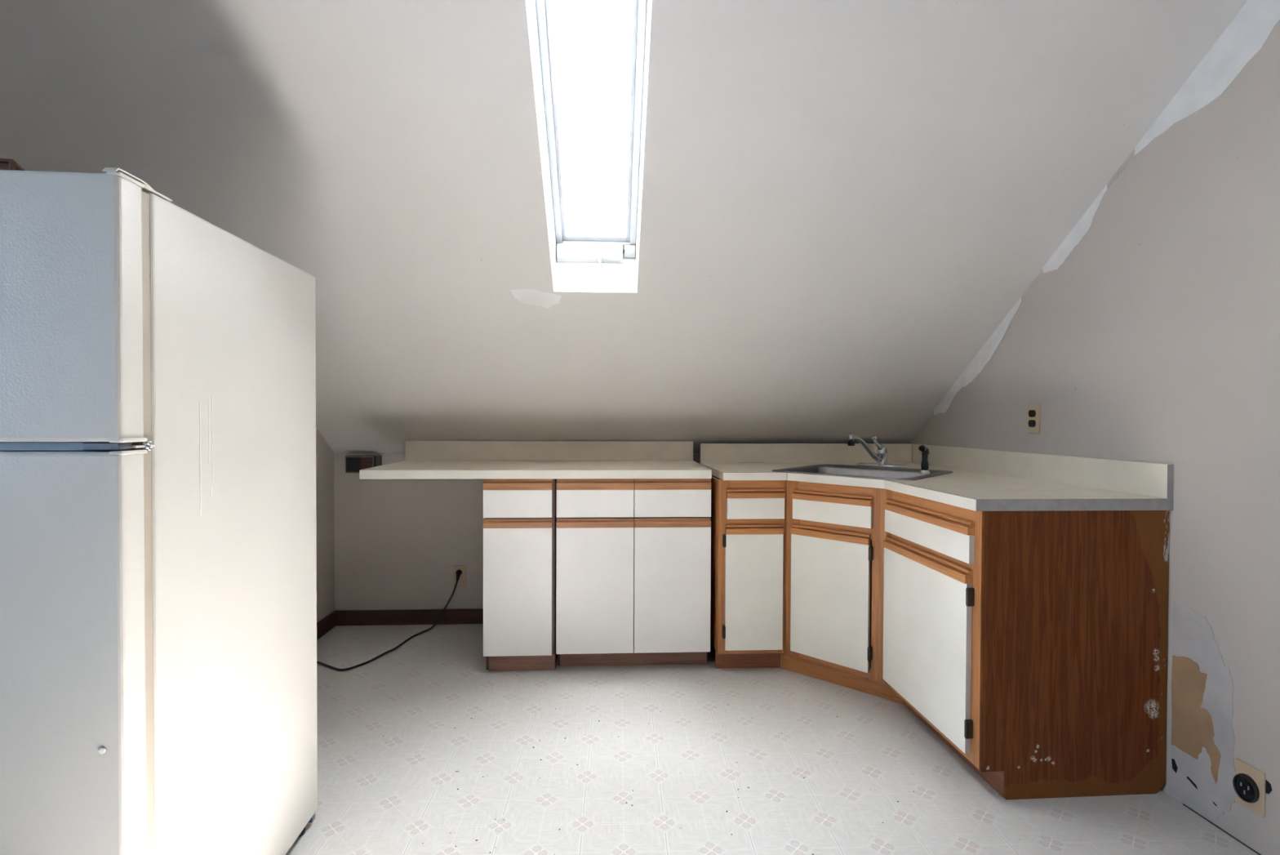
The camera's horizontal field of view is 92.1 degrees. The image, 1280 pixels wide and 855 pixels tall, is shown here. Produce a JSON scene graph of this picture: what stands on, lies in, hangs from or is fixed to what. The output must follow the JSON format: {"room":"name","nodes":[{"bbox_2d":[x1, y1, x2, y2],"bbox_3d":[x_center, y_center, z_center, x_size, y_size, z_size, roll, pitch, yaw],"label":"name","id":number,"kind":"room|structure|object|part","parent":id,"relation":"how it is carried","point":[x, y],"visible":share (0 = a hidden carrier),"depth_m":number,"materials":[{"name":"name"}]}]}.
{"room":"attic kitchen","nodes":[
{"label":"attic kitchen","id":0,"kind":"room"},
{"bbox_2d":[315,426,334,622],"bbox_3d":[-1.717,0.223,2.854,0.100,1.765,1.165,0,1,-3],"label":"wall","id":1,"kind":"structure","parent":0,"point":[324,453],"depth_m":3.31,"materials":[{"name":"paint"}]},
{"bbox_2d":[316,611,336,639],"bbox_3d":[-1.661,1.065,2.851,0.016,0.082,1.129,0,1,-3],"label":"baseboard","id":2,"kind":"structure","parent":1,"relation":"attached to","point":[327,623],"depth_m":3.29,"materials":[{"name":"brown wood"}]},
{"bbox_2d":[333,453,700,609],"bbox_3d":[-0.378,0.612,3.539,5.000,0.976,0.100,0,1,-3],"label":"wall","id":3,"kind":"structure","parent":0,"point":[398,543],"depth_m":3.44,"materials":[{"name":"paint"}]},
{"bbox_2d":[345,454,382,472],"bbox_3d":[-1.514,0.200,3.382,0.164,0.092,0.089,0,1,-3],"label":"intercom box","id":4,"kind":"object","parent":3,"relation":"attached to","point":[353,463],"visible":0.73,"depth_m":3.34,"materials":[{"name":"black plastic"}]},
{"bbox_3d":[-1.517,0.200,3.338,0.146,0.085,0.002,0,1,-3],"label":"trim frame","id":5,"kind":"part","parent":4,"relation":"part of","materials":[{"name":"black plastic"}]},
{"bbox_3d":[-1.479,0.201,3.341,0.062,0.076,0.002,0,1,-3],"label":"panel","id":6,"kind":"part","parent":4,"relation":"part of","materials":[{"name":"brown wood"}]},
{"bbox_2d":[333,608,483,625],"bbox_3d":[-1.217,1.058,3.446,0.962,0.082,0.016,0,1,-3],"label":"baseboard","id":7,"kind":"structure","parent":3,"relation":"attached to","point":[474,615],"depth_m":3.43,"materials":[{"name":"brown wood"}]},
{"bbox_2d":[453,564,466,586],"bbox_3d":[-1.012,0.830,3.457,0.070,0.116,0.008,0,1,-3],"label":"wall outlet","id":8,"kind":"object","parent":3,"relation":"attached to","point":[462,580],"visible":0.92,"depth_m":3.46,"materials":[{"name":"beige plastic"}]},
{"bbox_2d":[405,440,693,460],"bbox_3d":[-0.484,0.126,3.361,1.555,0.104,0.020,0,1,-3],"label":"backsplash","id":9,"kind":"structure","parent":3,"relation":"attached to","point":[415,450],"depth_m":3.35,"materials":[{"name":"beige laminate"}]},
{"bbox_2d":[0,0,1248,453],"bbox_3d":[-0.169,-0.525,-0.595,5.000,1.529,8.245,0,1,-3],"label":"ceiling","id":10,"kind":"structure","parent":0,"point":[844,202],"depth_m":2.04,"materials":[{"name":"paint"}]},
{"bbox_2d":[525,0,652,293],"bbox_3d":[-0.158,-0.993,2.083,0.358,0.921,1.139,0,1,-3],"label":"window","id":11,"kind":"structure","parent":10,"relation":"attached to","point":[581,261],"depth_m":2.30,"materials":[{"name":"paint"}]},
{"bbox_3d":[-0.161,-1.104,2.145,0.282,0.032,1.093,0,-34,-3],"label":"sash","id":12,"kind":"part","parent":11,"relation":"part of","materials":[{"name":"white plastic"}]},
{"bbox_3d":[-0.165,-0.690,2.564,0.025,0.044,0.056,0,-34,-3],"label":"crank handle","id":13,"kind":"part","parent":11,"relation":"part of","materials":[{"name":"white plastic"}]},
{"bbox_2d":[285,623,1258,854],"bbox_3d":[-0.176,1.190,-0.545,5.000,0.060,8.295,0,1,-3],"label":"floor","id":14,"kind":"structure","parent":0,"point":[390,793],"depth_m":2.00,"materials":[{"name":"tile"}]},
{"bbox_2d":[0,167,317,854],"bbox_3d":[-1.258,0.348,1.355,0.750,1.560,0.741,0,1,-5],"label":"refrigerator","id":15,"kind":"object","parent":14,"relation":"on","point":[158,526],"visible":1,"depth_m":1.09,"materials":[{"name":"white metal"}]},
{"bbox_2d":[0,158,24,170],"bbox_3d":[-1.367,-0.474,1.295,0.278,0.102,0.248,0,1,-3],"label":"wooden box","id":16,"kind":"object","parent":15,"relation":"on","point":[5,163],"visible":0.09,"depth_m":1.21,"materials":[{"name":"brown wood"}]},
{"bbox_3d":[-1.229,-0.469,1.208,0.010,0.096,0.010,0,1,-3],"label":"corner post","id":17,"kind":"part","parent":16,"relation":"part of","materials":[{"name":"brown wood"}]},
{"bbox_3d":[-1.266,0.031,1.037,0.660,0.013,0.055,0,1,-5],"label":"rail","id":18,"kind":"part","parent":15,"relation":"part of","materials":[{"name":"grey metal"}]},
{"bbox_3d":[-1.231,-0.198,1.015,0.745,0.443,0.058,0,1,-5],"label":"freezer door","id":19,"kind":"part","parent":15,"relation":"part of","materials":[{"name":"white metal"}]},
{"bbox_3d":[-1.234,0.541,1.026,0.745,1.004,0.058,0,1,-5],"label":"door","id":20,"kind":"part","parent":15,"relation":"part of","materials":[{"name":"white metal"}]},
{"bbox_2d":[316,568,462,671],"bbox_3d":[-1.219,0.950,3.097,0.811,0.306,0.267,-1,1,-43],"label":"power cord","id":21,"kind":"object","parent":14,"relation":"on","point":[458,572],"visible":0.98,"depth_m":3.15,"materials":[{"name":"rubber"}]},
{"bbox_2d":[483,478,557,670],"bbox_3d":[-0.559,0.666,3.065,0.317,0.882,0.602,0,1,-3],"label":"base cabinet","id":22,"kind":"object","parent":14,"relation":"on","point":[520,514],"visible":0.91,"depth_m":2.77,"materials":[{"name":"white laminate"}]},
{"bbox_3d":[-0.549,0.342,2.772,0.306,0.125,0.018,0,1,-3],"label":"drawer","id":23,"kind":"part","parent":22,"relation":"part of","materials":[{"name":"white laminate"}]},
{"bbox_3d":[-0.548,0.255,2.769,0.306,0.048,0.022,0,1,-3],"label":"finger pull","id":24,"kind":"part","parent":22,"relation":"part of","materials":[{"name":"brown wood"}]},
{"bbox_3d":[-0.550,0.738,2.777,0.306,0.576,0.018,0,1,-3],"label":"door","id":25,"kind":"part","parent":22,"relation":"part of","materials":[{"name":"white laminate"}]},
{"bbox_3d":[-0.549,0.431,2.772,0.306,0.040,0.022,0,1,-3],"label":"finger pull","id":26,"kind":"part","parent":22,"relation":"part of","materials":[{"name":"brown wood"}]},
{"bbox_2d":[555,478,711,666],"bbox_3d":[-0.042,0.667,3.091,0.701,0.882,0.602,0,1,-3],"label":"base cabinet","id":27,"kind":"object","parent":14,"relation":"on","point":[633,555],"visible":0.99,"depth_m":2.79,"materials":[{"name":"white laminate"}]},
{"bbox_2d":[359,440,711,479],"bbox_3d":[-0.469,0.151,3.058,1.556,0.146,0.628,0,1,-3],"label":"countertop","id":28,"kind":"structure","parent":27,"relation":"on","point":[424,460],"depth_m":3.30,"materials":[{"name":"beige laminate"}]},
{"bbox_3d":[-0.203,0.737,2.795,0.349,0.571,0.018,0,1,-3],"label":"door","id":29,"kind":"part","parent":27,"relation":"part of","materials":[{"name":"white laminate"}]},
{"bbox_3d":[-0.202,0.256,2.787,0.349,0.048,0.022,0,1,-3],"label":"finger pull","id":30,"kind":"part","parent":27,"relation":"part of","materials":[{"name":"brown wood"}]},
{"bbox_3d":[-0.202,0.432,2.789,0.349,0.040,0.022,0,1,-3],"label":"finger pull","id":31,"kind":"part","parent":27,"relation":"part of","materials":[{"name":"brown wood"}]},
{"bbox_3d":[-0.202,0.343,2.789,0.349,0.125,0.018,0,1,-3],"label":"drawer","id":32,"kind":"part","parent":27,"relation":"part of","materials":[{"name":"white laminate"}]},
{"bbox_3d":[0.149,0.344,2.806,0.348,0.125,0.018,0,1,-3],"label":"drawer","id":33,"kind":"part","parent":27,"relation":"part of","materials":[{"name":"white laminate"}]},
{"bbox_3d":[0.150,0.257,2.804,0.348,0.048,0.022,0,1,-3],"label":"finger pull","id":34,"kind":"part","parent":27,"relation":"part of","materials":[{"name":"brown wood"}]},
{"bbox_3d":[0.148,0.738,2.812,0.348,0.571,0.018,0,1,-3],"label":"door","id":35,"kind":"part","parent":27,"relation":"part of","materials":[{"name":"white laminate"}]},
{"bbox_3d":[0.149,0.433,2.807,0.348,0.040,0.022,0,1,-3],"label":"finger pull","id":36,"kind":"part","parent":27,"relation":"part of","materials":[{"name":"brown wood"}]},
{"bbox_2d":[710,475,786,668],"bbox_3d":[0.486,0.671,3.069,0.319,0.878,0.603,0,1,-3],"label":"base cabinet","id":37,"kind":"object","parent":14,"relation":"on","point":[748,517],"visible":0.93,"depth_m":2.78,"materials":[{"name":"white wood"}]},
{"bbox_3d":[0.516,1.006,2.809,0.232,0.040,0.019,0,1,-3],"label":"rail","id":38,"kind":"part","parent":37,"relation":"part of","materials":[{"name":"brown wood"}]},
{"bbox_3d":[0.514,0.741,2.785,0.262,0.524,0.018,0,1,-3],"label":"door","id":39,"kind":"part","parent":37,"relation":"part of","materials":[{"name":"beige laminate"}]},
{"bbox_3d":[0.518,0.422,2.800,0.232,0.065,0.019,0,1,-3],"label":"rail","id":40,"kind":"part","parent":37,"relation":"part of","materials":[{"name":"brown wood"}]},
{"bbox_3d":[0.515,0.459,2.779,0.262,0.041,0.024,0,1,-3],"label":"finger pull","id":41,"kind":"part","parent":37,"relation":"part of","materials":[{"name":"brown wood"}]},
{"bbox_3d":[0.519,0.264,2.798,0.232,0.055,0.019,0,1,-3],"label":"rail","id":42,"kind":"part","parent":37,"relation":"part of","materials":[{"name":"brown wood"}]},
{"bbox_3d":[0.520,0.364,2.780,0.262,0.094,0.018,0,1,-3],"label":"drawer","id":43,"kind":"part","parent":37,"relation":"part of","materials":[{"name":"beige laminate"}]},
{"bbox_3d":[0.521,0.297,2.777,0.262,0.039,0.024,0,1,-3],"label":"finger pull","id":44,"kind":"part","parent":37,"relation":"part of","materials":[{"name":"brown wood"}]},
{"bbox_2d":[779,480,902,703],"bbox_3d":[1.093,0.675,2.948,0.894,0.878,0.914,0,1,-3],"label":"base cabinet","id":45,"kind":"object","parent":14,"relation":"on","point":[835,534],"visible":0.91,"depth_m":2.62,"materials":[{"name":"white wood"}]},
{"bbox_3d":[0.810,0.739,2.648,0.354,0.526,0.018,1,1,43],"label":"door","id":46,"kind":"part","parent":45,"relation":"part of","materials":[{"name":"beige laminate"}]},
{"bbox_3d":[0.809,0.456,2.642,0.354,0.041,0.024,1,1,43],"label":"finger pull","id":47,"kind":"part","parent":45,"relation":"part of","materials":[{"name":"brown wood"}]},
{"bbox_3d":[0.815,0.300,2.635,0.356,0.039,0.024,1,1,43],"label":"finger pull","id":48,"kind":"part","parent":45,"relation":"part of","materials":[{"name":"brown wood"}]},
{"bbox_3d":[0.816,0.364,2.638,0.356,0.090,0.018,1,1,43],"label":"drawer","id":49,"kind":"part","parent":45,"relation":"part of","materials":[{"name":"beige laminate"}]},
{"bbox_3d":[0.836,1.010,2.653,0.327,0.040,0.019,1,1,43],"label":"rail","id":50,"kind":"part","parent":45,"relation":"part of","materials":[{"name":"brown wood"}]},
{"bbox_3d":[0.838,0.425,2.645,0.327,0.065,0.019,1,1,43],"label":"rail","id":51,"kind":"part","parent":45,"relation":"part of","materials":[{"name":"brown wood"}]},
{"bbox_3d":[0.838,0.267,2.643,0.327,0.055,0.019,1,1,43],"label":"rail","id":52,"kind":"part","parent":45,"relation":"part of","materials":[{"name":"brown wood"}]},
{"bbox_2d":[700,443,1173,511],"bbox_3d":[0.980,0.170,2.630,1.226,0.140,1.554,0,1,-3],"label":"countertop","id":53,"kind":"structure","parent":45,"relation":"on","point":[980,479],"depth_m":2.40,"materials":[{"name":"beige laminate"}]},
{"bbox_2d":[772,463,952,480],"bbox_3d":[1.012,0.278,2.818,0.635,0.166,0.560,1,1,42],"label":"sink","id":54,"kind":"object","parent":53,"relation":"in","point":[872,472],"visible":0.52,"depth_m":2.91,"materials":[{"name":"metal"}]},
{"bbox_2d":[848,434,908,467],"bbox_3d":[1.109,0.113,2.948,0.256,0.162,0.307,1,1,42],"label":"faucet","id":55,"kind":"object","parent":54,"relation":"on","point":[881,456],"visible":1,"depth_m":3.00,"materials":[{"name":"silver metal"}]},
{"bbox_3d":[1.081,0.103,2.952,0.275,0.142,0.026,0,1,-39],"label":"spout","id":56,"kind":"part","parent":55,"relation":"part of","materials":[{"name":"silver metal"}]},
{"bbox_3d":[1.141,0.048,3.003,0.025,0.025,0.025,1,1,42],"label":"ball knob","id":57,"kind":"part","parent":55,"relation":"part of","materials":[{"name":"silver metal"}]},
{"bbox_3d":[1.165,0.084,3.021,0.068,0.062,0.027,0,1,-32],"label":"lever","id":58,"kind":"part","parent":55,"relation":"part of","materials":[{"name":"silver metal"}]},
{"bbox_3d":[1.192,0.186,3.041,0.256,0.014,0.060,1,1,42],"label":"deck plate","id":59,"kind":"part","parent":55,"relation":"part of","materials":[{"name":"silver metal"}]},
{"bbox_2d":[918,444,929,474],"bbox_3d":[1.229,0.137,2.665,0.042,0.125,0.052,1,1,42],"label":"sprayer","id":60,"kind":"object","parent":54,"relation":"on","point":[924,464],"visible":1,"depth_m":2.66,"materials":[{"name":"black plastic"}]},
{"bbox_3d":[1.233,0.143,2.669,0.030,0.087,0.030,0,1,-3],"label":"handle","id":61,"kind":"part","parent":60,"relation":"part of","materials":[{"name":"black plastic"}]},
{"bbox_2d":[882,488,1169,799],"bbox_3d":[1.295,0.687,2.196,0.620,0.878,0.632,0,1,-4],"label":"base cabinet","id":62,"kind":"object","parent":14,"relation":"on","point":[1033,645],"visible":0.91,"depth_m":1.89,"materials":[{"name":"brown wood"}]},
{"bbox_3d":[1.001,0.745,2.190,0.018,0.530,0.554,0,1,-4],"label":"door","id":63,"kind":"part","parent":62,"relation":"part of","materials":[{"name":"beige laminate"}]},
{"bbox_3d":[0.999,0.459,2.186,0.024,0.041,0.554,0,1,-4],"label":"finger pull","id":64,"kind":"part","parent":62,"relation":"part of","materials":[{"name":"brown wood"}]},
{"bbox_3d":[1.000,0.308,2.177,0.024,0.039,0.560,0,1,-4],"label":"finger pull","id":65,"kind":"part","parent":62,"relation":"part of","materials":[{"name":"brown wood"}]},
{"bbox_3d":[1.020,1.017,2.187,0.019,0.040,0.527,0,1,-4],"label":"rail","id":66,"kind":"part","parent":62,"relation":"part of","materials":[{"name":"brown wood"}]},
{"bbox_3d":[1.002,0.372,2.178,0.018,0.089,0.560,0,1,-4],"label":"drawer","id":67,"kind":"part","parent":62,"relation":"part of","materials":[{"name":"beige laminate"}]},
{"bbox_3d":[1.022,0.432,2.179,0.019,0.065,0.527,0,1,-4],"label":"rail","id":68,"kind":"part","parent":62,"relation":"part of","materials":[{"name":"brown wood"}]},
{"bbox_3d":[1.022,0.274,2.176,0.019,0.055,0.527,0,1,-4],"label":"rail","id":69,"kind":"part","parent":62,"relation":"part of","materials":[{"name":"brown wood"}]},
{"bbox_3d":[1.329,0.691,1.887,0.594,0.878,0.012,0,1,-4],"label":"panel","id":70,"kind":"part","parent":62,"relation":"part of","materials":[{"name":"brown wood"}]},
{"bbox_2d":[909,0,1279,854],"bbox_3d":[1.847,-0.176,-0.505,0.102,2.684,8.216,0,1,-4],"label":"wall","id":71,"kind":"structure","parent":0,"point":[1151,333],"depth_m":1.81,"materials":[{"name":"paint"}]},
{"bbox_2d":[700,443,911,462],"bbox_3d":[0.917,0.141,3.395,1.177,0.104,0.019,0,1,-3],"label":"backsplash","id":72,"kind":"structure","parent":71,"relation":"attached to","point":[709,452],"depth_m":3.38,"materials":[{"name":"beige laminate"}]},
{"bbox_2d":[1026,403,1040,433],"bbox_3d":[1.585,-0.036,2.487,0.010,0.119,0.070,0,1,-4],"label":"wall outlet","id":73,"kind":"object","parent":71,"relation":"attached to","point":[1033,410],"visible":1,"depth_m":2.48,"materials":[{"name":"beige plastic"}]},
{"bbox_2d":[1028,409,1035,417],"bbox_3d":[1.583,-0.056,2.489,0.006,0.028,0.037,0,1,-4],"label":"receptacle","id":74,"kind":"object","parent":73,"relation":"attached to","point":[1032,413],"depth_m":2.48,"materials":[{"name":"black plastic"}]},
{"bbox_2d":[1028,419,1035,426],"bbox_3d":[1.582,-0.016,2.490,0.006,0.028,0.037,0,1,-4],"label":"receptacle","id":75,"kind":"object","parent":73,"relation":"attached to","point":[1032,423],"depth_m":2.48,"materials":[{"name":"black plastic"}]},
{"bbox_2d":[911,443,1171,497],"bbox_3d":[1.567,0.154,2.660,0.019,0.104,1.552,0,1,-4],"label":"backsplash","id":76,"kind":"structure","parent":71,"relation":"attached to","point":[1146,478],"depth_m":2.32,"materials":[{"name":"beige laminate"}]},
{"bbox_2d":[1232,758,1266,817],"bbox_3d":[1.637,0.968,1.660,0.017,0.117,0.074,0,1,-4],"label":"outlet","id":77,"kind":"object","parent":71,"relation":"attached to","point":[1249,781],"visible":1,"depth_m":1.65,"materials":[{"name":"beige plastic"}]},
{"bbox_2d":[1232,773,1259,802],"bbox_3d":[1.633,0.972,1.664,0.011,0.071,0.062,0,1,-4],"label":"socket","id":78,"kind":"object","parent":77,"relation":"attached to","point":[1246,785],"depth_m":1.66,"materials":[{"name":"black plastic"}]}
]}

